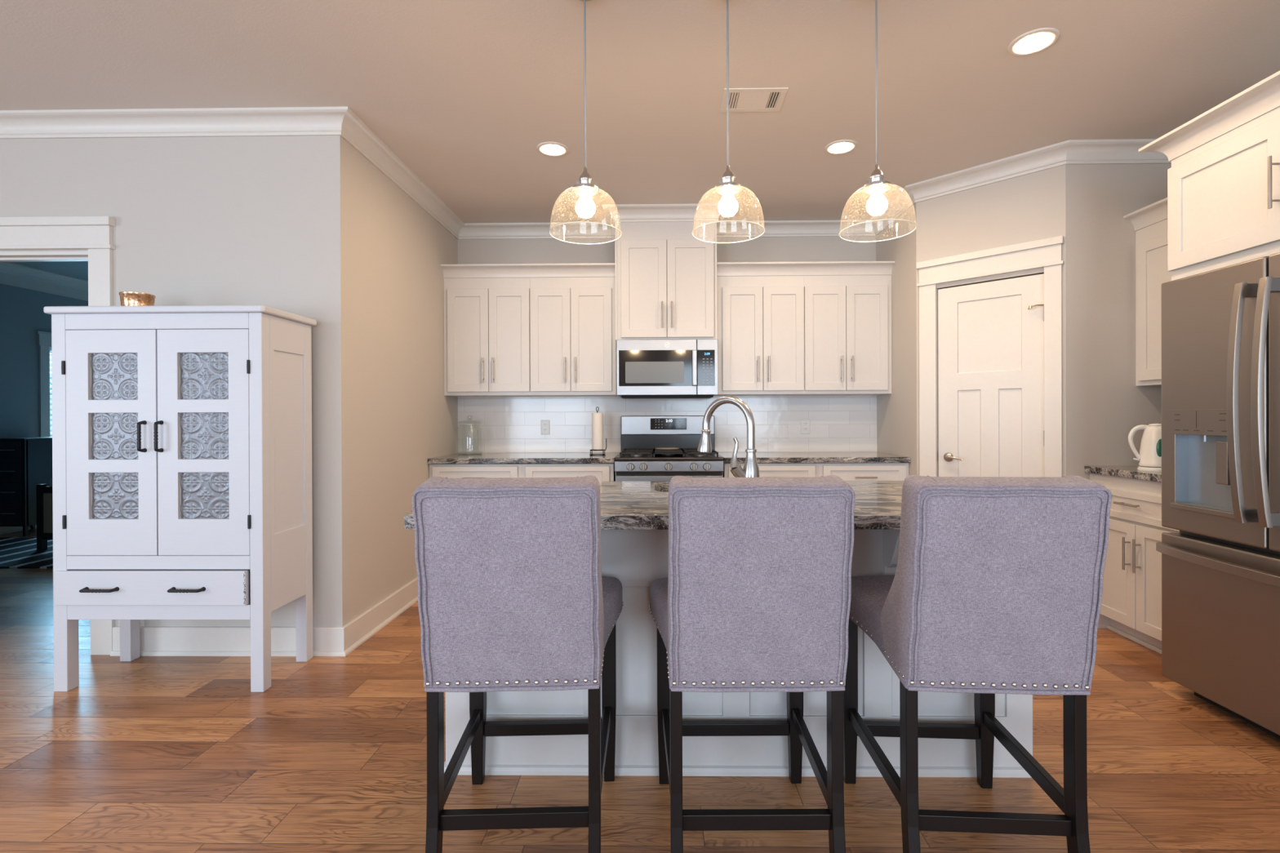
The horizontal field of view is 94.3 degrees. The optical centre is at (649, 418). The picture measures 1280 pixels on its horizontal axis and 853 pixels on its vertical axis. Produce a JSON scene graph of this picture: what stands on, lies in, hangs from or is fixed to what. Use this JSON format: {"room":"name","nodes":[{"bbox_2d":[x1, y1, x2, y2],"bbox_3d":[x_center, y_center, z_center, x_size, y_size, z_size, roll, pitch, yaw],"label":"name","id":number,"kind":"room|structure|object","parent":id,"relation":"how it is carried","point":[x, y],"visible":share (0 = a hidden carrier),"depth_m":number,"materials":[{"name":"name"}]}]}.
{"room":"kitchen","nodes":[
{"label":"kitchen","id":0,"kind":"room"},
{"bbox_2d":[0,283,88,438],"bbox_3d":[-6.874,-0.209,5.645,0.100,2.850,4.900,0,0,1],"label":"wall","id":1,"kind":"structure","parent":0,"point":[22,313],"depth_m":6.43,"materials":[{"name":"paint"}]},
{"bbox_2d":[0,524,36,534],"bbox_3d":[-6.803,1.140,5.697,0.030,0.150,4.800,0,0,1],"label":"baseboard","id":2,"kind":"structure","parent":1,"relation":"attached to","point":[3,530],"depth_m":6.30,"materials":[{"name":"white wood"}]},
{"bbox_2d":[35,330,52,436],"bbox_3d":[-6.813,-0.064,7.279,0.125,1.810,1.410,0,0,1],"label":"window","id":3,"kind":"structure","parent":1,"relation":"in","point":[43,339],"depth_m":6.66,"materials":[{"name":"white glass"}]},
{"bbox_2d":[0,262,88,301],"bbox_3d":[-4.250,-1.534,5.655,5.157,0.220,4.800,0,0,1],"label":"trim","id":4,"kind":"structure","parent":1,"relation":"attached to","point":[11,273],"depth_m":6.62,"materials":[{"name":"white wood"}]},
{"bbox_2d":[12,261,88,280],"bbox_3d":[-4.239,-1.694,5.614,5.380,0.100,5.080,0,0,1],"label":"ceiling","id":5,"kind":"structure","parent":0,"point":[78,269],"depth_m":6.44,"materials":[{"name":"paint"}]},
{"bbox_2d":[0,135,319,626],"bbox_3d":[-3.624,-0.161,3.110,3.867,2.743,0.120,0,0,1],"label":"wall","id":6,"kind":"structure","parent":0,"point":[222,220],"depth_m":3.03,"materials":[{"name":"paint"}]},
{"bbox_2d":[0,216,115,655],"bbox_3d":[-3.264,0.094,3.086,1.069,2.229,0.159,0,0,1],"label":"door frame","id":7,"kind":"structure","parent":6,"relation":"attached to","point":[94,234],"depth_m":3.02,"materials":[{"name":"white wood"}]},
{"bbox_2d":[0,106,1279,239],"bbox_3d":[0.399,-1.494,2.192,10.659,0.102,5.771,0,0,36],"label":"trim","id":8,"kind":"structure","parent":6,"relation":"attached to","point":[342,122],"depth_m":3.39,"materials":[{"name":"white wood"}]},
{"bbox_2d":[316,135,457,626],"bbox_3d":[-1.620,-0.171,3.906,0.120,2.743,1.768,0,0,1],"label":"wall","id":9,"kind":"structure","parent":0,"point":[384,411],"depth_m":3.37,"materials":[{"name":"paint"}]},
{"bbox_2d":[110,577,417,656],"bbox_3d":[-2.131,1.133,3.592,1.203,0.140,1.178,0,0,1],"label":"baseboard","id":10,"kind":"structure","parent":9,"relation":"attached to","point":[154,641],"depth_m":3.02,"materials":[{"name":"white wood"}]},
{"bbox_2d":[0,0,1279,222],"bbox_3d":[-1.250,-1.586,0.813,8.890,0.100,8.200,0,0,1],"label":"ceiling","id":11,"kind":"structure","parent":0,"point":[464,93],"depth_m":2.67,"materials":[{"name":"paint"}]},
{"bbox_2d":[536,141,568,156],"bbox_3d":[-0.559,-1.542,3.404,0.182,0.006,0.182,0,0,1],"label":"recessed light","id":12,"kind":"object","parent":11,"relation":"in","point":[548,148],"visible":1,"depth_m":3.40,"materials":[{"name":"white plastic"}]},
{"bbox_2d":[549,0,622,244],"bbox_3d":[-0.230,-1.099,2.111,0.257,0.888,0.257,0,0,1],"label":"pendant light","id":13,"kind":"object","parent":11,"relation":"hanging from","point":[585,207],"visible":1,"depth_m":2.10,"materials":[{"name":"silver metal"}]},
{"bbox_2d":[576,166,591,184],"bbox_3d":[-0.233,-0.854,2.111,0.058,0.076,0.052,0,0,1],"label":"socket","id":14,"kind":"object","parent":13,"relation":"attached to","point":[584,177],"depth_m":2.09,"materials":[{"name":"silver metal"}]},
{"bbox_2d":[692,0,764,243],"bbox_3d":[0.276,-1.101,2.103,0.257,0.888,0.257,0,0,1],"label":"pendant light","id":15,"kind":"object","parent":11,"relation":"hanging from","point":[726,188],"visible":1,"depth_m":2.09,"materials":[{"name":"silver metal"}]},
{"bbox_2d":[719,165,734,183],"bbox_3d":[0.274,-0.856,2.104,0.058,0.076,0.052,0,0,1],"label":"socket","id":16,"kind":"object","parent":15,"relation":"attached to","point":[727,176],"depth_m":2.09,"materials":[{"name":"silver metal"}]},
{"bbox_2d":[720,87,788,111],"bbox_3d":[0.499,-1.544,2.881,0.300,0.007,0.208,0,0,1],"label":"ceiling vent","id":17,"kind":"object","parent":11,"relation":"in","point":[760,99],"visible":0.97,"depth_m":2.87,"materials":[{"name":"metal"}]},
{"bbox_2d":[824,139,857,154],"bbox_3d":[1.091,-1.548,3.391,0.182,0.006,0.182,0,0,1],"label":"recessed light","id":18,"kind":"object","parent":11,"relation":"in","point":[842,146],"visible":1,"depth_m":3.38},
{"bbox_2d":[839,0,916,242],"bbox_3d":[0.801,-1.103,2.096,0.257,0.888,0.257,0,0,1],"label":"pendant light","id":19,"kind":"object","parent":11,"relation":"hanging from","point":[877,205],"visible":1,"depth_m":2.09,"materials":[{"name":"silver metal"}]},
{"bbox_2d":[866,164,884,183],"bbox_3d":[0.799,-0.858,2.097,0.058,0.076,0.052,0,0,1],"label":"socket","id":20,"kind":"object","parent":19,"relation":"attached to","point":[877,175],"depth_m":2.08,"materials":[{"name":"silver metal"}]},
{"bbox_2d":[1007,27,1060,56],"bbox_3d":[1.579,-1.547,2.444,0.182,0.006,0.182,0,0,1],"label":"recessed light","id":21,"kind":"object","parent":11,"relation":"in","point":[1035,41],"visible":1,"depth_m":2.44,"materials":[{"name":"white plastic"}]},
{"bbox_2d":[0,528,1279,852],"bbox_3d":[-1.867,1.245,2.419,10.190,0.080,11.420,0,0,1],"label":"floor","id":22,"kind":"structure","parent":0,"point":[147,754],"depth_m":1.99,"materials":[{"name":"brown wood"}]},
{"bbox_2d":[0,436,52,536],"bbox_3d":[-6.594,0.710,6.288,0.395,1.005,0.480,0,0,1],"label":"dresser","id":23,"kind":"object","parent":22,"relation":"on","point":[25,463],"visible":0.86,"depth_m":6.08,"materials":[{"name":"black wood"}]},
{"bbox_2d":[0,537,53,568],"bbox_3d":[-5.642,1.206,5.377,2.300,0.012,1.170,0,0,1],"label":"striped rug","id":24,"kind":"object","parent":22,"relation":"on","point":[15,553],"visible":0.25,"depth_m":5.22,"materials":[{"name":"blue fabric"}]},
{"bbox_2d":[35,478,53,551],"bbox_3d":[-5.025,0.865,6.317,1.010,0.660,1.930,0,0,1],"label":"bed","id":25,"kind":"object","parent":24,"relation":"on","point":[43,492],"visible":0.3,"depth_m":5.36,"materials":[{"name":"black wood"}]},
{"bbox_2d":[43,305,316,692],"bbox_3d":[-2.165,0.357,2.780,0.979,1.698,0.451,0,0,1],"label":"hutch","id":26,"kind":"object","parent":22,"relation":"on","point":[182,434],"visible":1,"depth_m":2.61,"materials":[{"name":"white wood"}]},
{"bbox_2d":[119,291,155,306],"bbox_3d":[-2.416,-0.537,2.797,0.132,0.092,0.132,0,0,1],"label":"candle holder","id":27,"kind":"object","parent":26,"relation":"on","point":[126,298],"visible":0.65,"depth_m":2.75,"materials":[{"name":"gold metal"}]},
{"bbox_2d":[429,463,521,478],"bbox_3d":[-1.220,0.760,4.447,0.654,0.876,0.671,0,0,1],"label":"base cabinet","id":28,"kind":"object","parent":22,"relation":"on","point":[443,470],"visible":0.16,"depth_m":4.16,"materials":[{"name":"white wood"}]},
{"bbox_2d":[427,452,619,463],"bbox_3d":[-0.897,0.297,4.453,1.307,0.038,0.638,0,0,1],"label":"countertop","id":29,"kind":"structure","parent":28,"relation":"on","point":[458,458],"depth_m":4.14,"materials":[{"name":"stone"}]},
{"bbox_2d":[456,421,483,454],"bbox_3d":[-1.398,0.130,4.605,0.194,0.301,0.194,0,0,1],"label":"glass jar","id":30,"kind":"object","parent":29,"relation":"on","point":[460,421],"visible":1,"depth_m":4.58,"materials":[{"name":"clear glass"}]},
{"bbox_2d":[589,406,606,455],"bbox_3d":[-0.389,0.094,4.446,0.130,0.362,0.122,0,0,1],"label":"paper towel holder","id":31,"kind":"object","parent":29,"relation":"on","point":[603,451],"visible":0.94,"depth_m":4.44,"materials":[{"name":"black metal"}]},
{"bbox_2d":[591,413,603,449],"bbox_3d":[-0.393,0.097,4.446,0.082,0.272,0.082,0,0,1],"label":"paper towel roll","id":32,"kind":"object","parent":31,"relation":"on","point":[597,418],"visible":1,"depth_m":4.41,"materials":[{"name":"white paper"}]},
{"bbox_2d":[412,475,623,852],"bbox_3d":[-0.344,0.672,1.682,0.530,1.059,0.614,0,0,-2],"label":"bar stool","id":33,"kind":"object","parent":22,"relation":"on","point":[513,595],"visible":1,"depth_m":1.42,"materials":[{"name":"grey fabric"}]},
{"bbox_2d":[521,462,615,481],"bbox_3d":[-0.571,0.757,4.438,0.644,0.876,0.671,0,0,1],"label":"base cabinet","id":34,"kind":"object","parent":22,"relation":"on","point":[602,472],"visible":0.12,"depth_m":4.15,"materials":[{"name":"white wood"}]},
{"bbox_2d":[614,415,724,481],"bbox_3d":[0.137,0.587,4.387,0.754,1.212,0.732,0,0,1],"label":"gas range","id":35,"kind":"object","parent":22,"relation":"on","point":[655,448],"visible":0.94,"depth_m":4.39,"materials":[{"name":"silver metal"}]},
{"bbox_2d":[614,452,724,461],"bbox_3d":[0.136,0.281,4.395,0.754,0.025,0.624,0,0,1],"label":"cooktop","id":36,"kind":"object","parent":35,"relation":"in","point":[620,457],"depth_m":4.09,"materials":[{"name":"black metal"}]},
{"bbox_2d":[444,528,1032,777],"bbox_3d":[0.296,0.761,2.225,2.013,0.874,0.827,0,0,1],"label":"kitchen island","id":37,"kind":"object","parent":22,"relation":"on","point":[637,558],"visible":0.17,"depth_m":2.00,"materials":[{"name":"white wood"}]},
{"bbox_2d":[404,480,903,529],"bbox_3d":[0.293,0.304,2.201,2.057,0.040,0.936,0,0,1],"label":"island countertop","id":38,"kind":"structure","parent":37,"relation":"on","point":[624,505],"depth_m":1.94,"materials":[{"name":"stone"}]},
{"bbox_2d":[697,395,759,477],"bbox_3d":[0.285,0.099,2.248,0.279,0.370,0.107,0,0,40],"label":"faucet","id":39,"kind":"object","parent":38,"relation":"on","point":[750,468],"visible":0.87,"depth_m":2.19,"materials":[{"name":"metal"}]},
{"bbox_2d":[648,475,855,852],"bbox_3d":[0.262,0.670,1.673,0.530,1.059,0.614,0,0,0],"label":"bar stool","id":40,"kind":"object","parent":22,"relation":"on","point":[755,596],"visible":1,"depth_m":1.41,"materials":[{"name":"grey fabric"}]},
{"bbox_2d":[723,462,818,477],"bbox_3d":[0.853,0.752,4.418,0.656,0.876,0.671,0,0,1],"label":"base cabinet","id":41,"kind":"object","parent":22,"relation":"on","point":[766,469],"visible":0.12,"depth_m":4.13,"materials":[{"name":"white wood"}]},
{"bbox_2d":[718,451,911,462],"bbox_3d":[1.162,0.290,4.424,1.290,0.038,0.638,0,0,1],"label":"countertop","id":42,"kind":"structure","parent":41,"relation":"on","point":[874,456],"depth_m":4.11,"materials":[{"name":"stone"}]},
{"bbox_2d":[818,462,908,480],"bbox_3d":[1.494,0.750,4.409,0.626,0.876,0.671,0,0,1],"label":"base cabinet","id":43,"kind":"object","parent":22,"relation":"on","point":[846,471],"visible":0.2,"depth_m":4.12,"materials":[{"name":"white wood"}]},
{"bbox_2d":[843,475,1112,852],"bbox_3d":[0.854,0.668,1.659,0.530,1.059,0.614,0,0,4],"label":"bar stool","id":44,"kind":"object","parent":22,"relation":"on","point":[996,587],"visible":0.94,"depth_m":1.41,"materials":[{"name":"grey fabric"}]},
{"bbox_2d":[1089,473,1179,653],"bbox_3d":[2.784,0.749,3.010,0.655,0.876,0.776,0,0,1],"label":"base cabinet","id":45,"kind":"object","parent":22,"relation":"on","point":[1131,603],"visible":0.38,"depth_m":3.07,"materials":[{"name":"white wood"}]},
{"bbox_2d":[1084,466,1161,482],"bbox_3d":[2.798,0.292,3.010,0.630,0.038,0.776,0,0,1],"label":"countertop","id":46,"kind":"structure","parent":45,"relation":"on","point":[1128,472],"depth_m":3.14,"materials":[{"name":"stone"}]},
{"bbox_2d":[1128,423,1161,471],"bbox_3d":[2.624,0.150,3.078,0.175,0.246,0.160,0,0,-14],"label":"electric kettle","id":47,"kind":"object","parent":46,"relation":"on","point":[1149,457],"visible":0.8,"depth_m":3.06,"materials":[{"name":"white plastic"}]},
{"bbox_2d":[1155,252,1279,739],"bbox_3d":[2.607,0.300,2.139,0.928,1.780,0.912,0,0,1],"label":"refrigerator","id":48,"kind":"object","parent":22,"relation":"on","point":[1220,327],"visible":1,"depth_m":2.30,"materials":[{"name":"metal"}]},
{"bbox_2d":[457,235,876,453],"bbox_3d":[0.734,-0.182,4.813,4.803,2.743,0.130,0,0,1],"label":"wall","id":49,"kind":"structure","parent":0,"point":[837,423],"depth_m":4.76,"materials":[{"name":"tile"}]},
{"bbox_2d":[440,263,537,396],"bbox_3d":[-1.226,-0.659,4.589,0.652,0.973,0.366,0,0,1],"label":"upper cabinet","id":50,"kind":"object","parent":49,"relation":"attached to","point":[487,323],"visible":0.98,"depth_m":4.46,"materials":[{"name":"white wood"}]},
{"bbox_2d":[540,420,549,434],"bbox_3d":[-0.841,0.073,4.766,0.072,0.116,0.008,0,0,1],"label":"power outlet","id":51,"kind":"object","parent":49,"relation":"attached to","point":[544,424],"visible":1,"depth_m":4.76,"materials":[{"name":"plastic"}]},
{"bbox_2d":[528,262,617,396],"bbox_3d":[-0.577,-0.661,4.580,0.647,0.973,0.366,0,0,1],"label":"upper cabinet","id":52,"kind":"object","parent":49,"relation":"attached to","point":[573,343],"visible":0.96,"depth_m":4.45,"materials":[{"name":"white wood"}]},
{"bbox_2d":[614,221,716,341],"bbox_3d":[0.120,-1.065,4.535,0.750,0.971,0.434,0,0,1],"label":"upper cabinet","id":53,"kind":"object","parent":49,"relation":"attached to","point":[665,277],"visible":0.94,"depth_m":4.36,"materials":[{"name":"white wood"}]},
{"bbox_2d":[616,339,718,398],"bbox_3d":[0.129,-0.365,4.526,0.741,0.420,0.456,0,0,1],"label":"microwave","id":54,"kind":"object","parent":53,"relation":"attached to","point":[646,368],"visible":1,"depth_m":4.33,"materials":[{"name":"metal"}]},
{"bbox_2d":[621,395,713,398],"bbox_3d":[0.130,-0.163,4.538,0.681,0.014,0.300,0,0,1],"label":"vent","id":55,"kind":"object","parent":54,"relation":"attached to","point":[622,396],"depth_m":4.39,"materials":[{"name":"metal"}]},
{"bbox_2d":[715,262,805,395],"bbox_3d":[0.825,-0.667,4.560,0.657,0.973,0.366,0,0,1],"label":"upper cabinet","id":56,"kind":"object","parent":49,"relation":"attached to","point":[760,305],"visible":0.93,"depth_m":4.43,"materials":[{"name":"white wood"}]},
{"bbox_2d":[800,419,809,433],"bbox_3d":[1.242,0.066,4.737,0.072,0.116,0.008,0,0,1],"label":"power outlet","id":57,"kind":"object","parent":49,"relation":"attached to","point":[805,424],"visible":1,"depth_m":4.74,"materials":[{"name":"plastic"}]},
{"bbox_2d":[800,261,894,395],"bbox_3d":[1.480,-0.669,4.551,0.652,0.973,0.366,0,0,1],"label":"upper cabinet","id":58,"kind":"object","parent":49,"relation":"attached to","point":[847,304],"visible":0.96,"depth_m":4.42,"materials":[{"name":"white wood"}]},
{"bbox_2d":[875,203,916,475],"bbox_3d":[1.845,-0.185,4.373,0.080,2.743,0.738,0,0,1],"label":"wall","id":59,"kind":"structure","parent":0,"point":[896,411],"depth_m":4.24,"materials":[{"name":"paint"}]},
{"bbox_2d":[915,164,1066,477],"bbox_3d":[2.128,-0.184,3.738,0.100,2.743,0.840,0,0,-44],"label":"wall","id":60,"kind":"structure","parent":0,"point":[1028,207],"depth_m":3.65,"materials":[{"name":"paint"}]},
{"bbox_2d":[937,273,1044,476],"bbox_3d":[2.102,0.163,3.692,0.101,2.028,0.617,0,0,-44],"label":"door","id":61,"kind":"structure","parent":60,"relation":"in","point":[991,334],"depth_m":3.69,"materials":[{"name":"white wood"}]},
{"bbox_2d":[916,235,1064,477],"bbox_3d":[2.082,0.073,3.688,0.040,2.229,0.818,0,0,-44],"label":"door frame","id":62,"kind":"structure","parent":60,"relation":"attached to","point":[1046,253],"depth_m":3.59,"materials":[{"name":"white wood"}]},
{"bbox_2d":[1065,163,1171,479],"bbox_3d":[2.752,-0.186,3.447,0.731,2.743,0.100,0,0,1],"label":"wall","id":63,"kind":"structure","parent":0,"point":[1104,402],"depth_m":3.40,"materials":[{"name":"paint"}]},
{"bbox_3d":[3.140,-0.180,0.740,0.120,2.743,7.968,0,0,1],"label":"wall","id":64,"kind":"structure","parent":0,"visible":0},
{"bbox_2d":[1123,197,1171,386],"bbox_3d":[2.908,-0.670,3.026,0.403,0.973,0.736,0,0,1],"label":"upper cabinet","id":65,"kind":"object","parent":64,"relation":"attached to","point":[1151,241],"visible":0.23,"depth_m":3.28,"materials":[{"name":"white wood"}]},
{"bbox_2d":[1138,70,1279,280],"bbox_3d":[2.669,-0.925,2.176,0.855,0.628,1.100,0,0,1],"label":"upper cabinet","id":66,"kind":"object","parent":64,"relation":"attached to","point":[1224,175],"visible":0.97,"depth_m":2.38,"materials":[{"name":"white wood"}]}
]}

